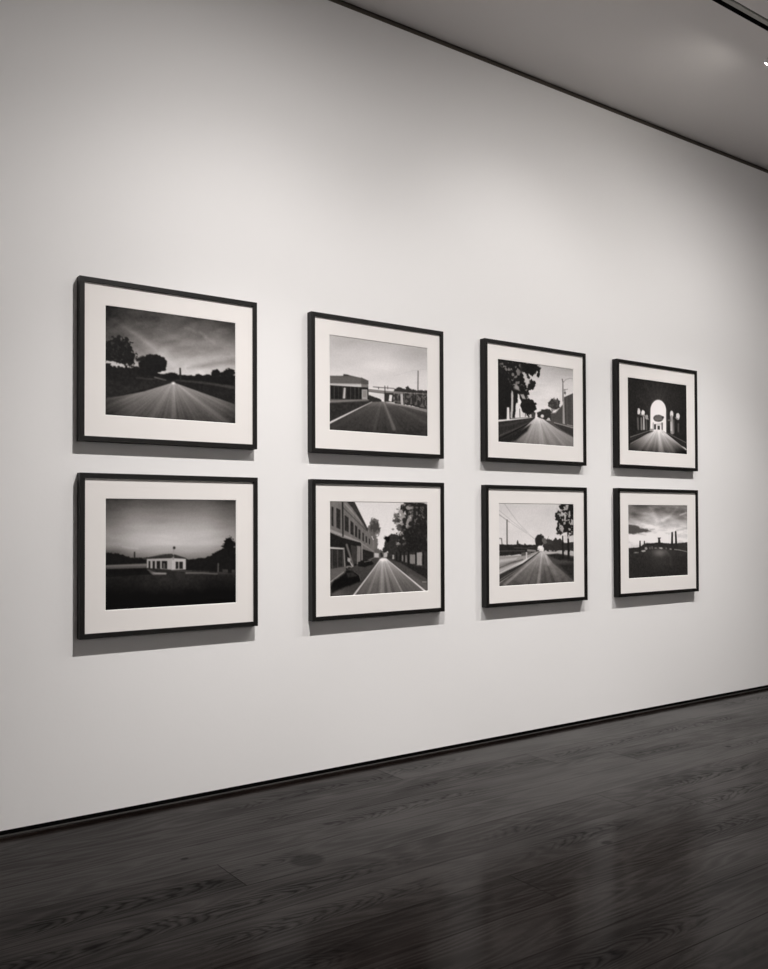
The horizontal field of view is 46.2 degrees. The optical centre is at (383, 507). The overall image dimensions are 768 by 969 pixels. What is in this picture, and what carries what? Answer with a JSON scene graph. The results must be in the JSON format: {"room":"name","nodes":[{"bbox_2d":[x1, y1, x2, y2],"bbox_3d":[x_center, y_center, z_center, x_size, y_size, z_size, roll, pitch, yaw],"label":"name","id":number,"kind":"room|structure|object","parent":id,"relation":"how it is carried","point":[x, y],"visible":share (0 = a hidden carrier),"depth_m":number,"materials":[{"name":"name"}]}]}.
{"room":"museum","nodes":[
{"label":"museum","id":0,"kind":"room"},
{"bbox_2d":[0,0,767,830],"bbox_3d":[0.738,-0.692,5.770,15.100,4.289,0.018,0,-1,-36],"label":"wall","id":1,"kind":"structure","parent":0,"point":[293,159],"depth_m":5.02,"materials":[{"name":"white paint"}]},
{"bbox_2d":[77,275,256,449],"bbox_3d":[-1.049,-0.690,4.454,0.918,0.768,0.045,0,-1,-36],"label":"framed photograph","id":2,"kind":"object","parent":1,"relation":"attached to","point":[156,365],"visible":1,"depth_m":4.41,"materials":[{"name":"white paper"}]},
{"bbox_2d":[105,306,234,422],"bbox_3d":[-1.041,-0.693,4.446,0.675,0.519,0.001,0,-1,-36],"label":"print","id":3,"kind":"object","parent":2,"relation":"attached to","point":[162,365],"depth_m":4.43,"materials":[{"name":"grey paper"}]},
{"bbox_2d":[77,472,257,639],"bbox_3d":[-1.043,0.228,4.441,0.918,0.772,0.045,0,-1,-36],"label":"framed photograph","id":4,"kind":"object","parent":1,"relation":"attached to","point":[157,554],"visible":1,"depth_m":4.40,"materials":[{"name":"white paper"}]},
{"bbox_2d":[106,499,235,609],"bbox_3d":[-1.036,0.224,4.432,0.675,0.525,0.001,0,-1,-36],"label":"print","id":5,"kind":"object","parent":4,"relation":"attached to","point":[162,554],"depth_m":4.42,"materials":[{"name":"black paper"}]},
{"bbox_2d":[307,311,443,458],"bbox_3d":[-0.029,-0.681,5.183,0.927,0.769,0.045,0,-1,-36],"label":"framed photograph","id":6,"kind":"object","parent":1,"relation":"attached to","point":[375,388],"visible":1,"depth_m":5.15,"materials":[{"name":"black wood"}]},
{"bbox_2d":[329,335,427,435],"bbox_3d":[-0.021,-0.689,5.175,0.689,0.527,0.001,0,-1,-36],"label":"print","id":7,"kind":"object","parent":6,"relation":"attached to","point":[378,386],"depth_m":5.16,"materials":[{"name":"grey paper"}]},
{"bbox_2d":[308,479,444,621],"bbox_3d":[-0.025,0.236,5.168,0.926,0.774,0.045,0,-1,-36],"label":"framed photograph","id":8,"kind":"object","parent":1,"relation":"attached to","point":[376,548],"visible":1,"depth_m":5.13,"materials":[{"name":"white paper"}]},
{"bbox_2d":[330,502,427,596],"bbox_3d":[-0.019,0.232,5.159,0.685,0.524,0.001,0,-1,-36],"label":"print","id":9,"kind":"object","parent":8,"relation":"attached to","point":[378,549],"depth_m":5.15,"materials":[{"name":"grey paper"}]},
{"bbox_2d":[0,685,767,836],"bbox_3d":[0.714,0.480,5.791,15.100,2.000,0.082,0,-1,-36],"label":"baseboard","id":10,"kind":"structure","parent":1,"relation":"attached to","point":[119,810],"depth_m":4.98,"materials":[{"name":"black wood"}]},
{"bbox_2d":[480,338,586,465],"bbox_3d":[0.996,-0.672,5.915,0.926,0.770,0.045,0,-1,-36],"label":"framed photograph","id":11,"kind":"object","parent":1,"relation":"attached to","point":[533,398],"visible":1,"depth_m":5.88,"materials":[{"name":"white paper"}]},
{"bbox_2d":[498,359,572,446],"bbox_3d":[1.004,-0.676,5.907,0.689,0.526,0.001,0,-1,-36],"label":"print","id":12,"kind":"object","parent":11,"relation":"attached to","point":[535,397],"depth_m":5.90,"materials":[{"name":"grey paper"}]},
{"bbox_2d":[481,485,587,607],"bbox_3d":[1.001,0.246,5.901,0.924,0.768,0.045,0,-1,-36],"label":"framed photograph","id":13,"kind":"object","parent":1,"relation":"attached to","point":[534,538],"visible":1,"depth_m":5.86,"materials":[{"name":"black wood"}]},
{"bbox_2d":[499,503,573,585],"bbox_3d":[1.006,0.239,5.891,0.684,0.525,0.001,0,-1,-36],"label":"print","id":14,"kind":"object","parent":13,"relation":"attached to","point":[536,540],"depth_m":5.88,"materials":[{"name":"grey paper"}]},
{"bbox_2d":[329,0,767,172],"bbox_3d":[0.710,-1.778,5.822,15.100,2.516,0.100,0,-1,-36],"label":"trim","id":15,"kind":"structure","parent":1,"relation":"attached to","point":[340,2],"depth_m":5.99,"materials":[{"name":"grey"}]},
{"bbox_2d":[612,359,697,471],"bbox_3d":[2.012,-0.664,6.641,0.926,0.770,0.045,0,-1,-36],"label":"framed photograph","id":16,"kind":"object","parent":1,"relation":"attached to","point":[654,407],"visible":1,"depth_m":6.60,"materials":[{"name":"white paper"}]},
{"bbox_2d":[628,378,686,453],"bbox_3d":[2.021,-0.666,6.634,0.679,0.524,0.001,0,-1,-36],"label":"print","id":17,"kind":"object","parent":16,"relation":"attached to","point":[657,407],"depth_m":6.63,"materials":[{"name":"black paper"}]},
{"bbox_2d":[613,488,698,596],"bbox_3d":[2.013,0.252,6.624,0.925,0.771,0.045,0,-1,-36],"label":"framed photograph","id":18,"kind":"object","parent":1,"relation":"attached to","point":[656,542],"visible":1,"depth_m":6.58,"materials":[{"name":"white paper"}]},
{"bbox_2d":[628,505,687,577],"bbox_3d":[2.020,0.247,6.615,0.682,0.525,0.001,0,-1,-36],"label":"print","id":19,"kind":"object","parent":18,"relation":"attached to","point":[657,534],"depth_m":6.61,"materials":[{"name":"grey paper"}]},
{"bbox_2d":[0,688,767,968],"bbox_3d":[3.150,1.513,2.369,15.100,0.200,8.750,0,-1,-36],"label":"floor","id":20,"kind":"structure","parent":0,"point":[640,840],"depth_m":3.59,"materials":[{"name":"brown wood"}]},
{"bbox_2d":[342,0,767,169],"bbox_3d":[3.205,-2.995,2.344,15.100,0.120,8.500,0,-1,-36],"label":"ceiling","id":21,"kind":"structure","parent":0,"point":[696,70],"depth_m":5.64,"materials":[{"name":"white paint"}]},
{"bbox_2d":[712,0,767,30],"bbox_3d":[1.450,-2.947,4.801,15.100,0.120,0.035,0,-1,-36],"label":"trim","id":22,"kind":"structure","parent":21,"relation":"attached to","point":[722,3],"depth_m":5.28,"materials":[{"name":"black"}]}
]}

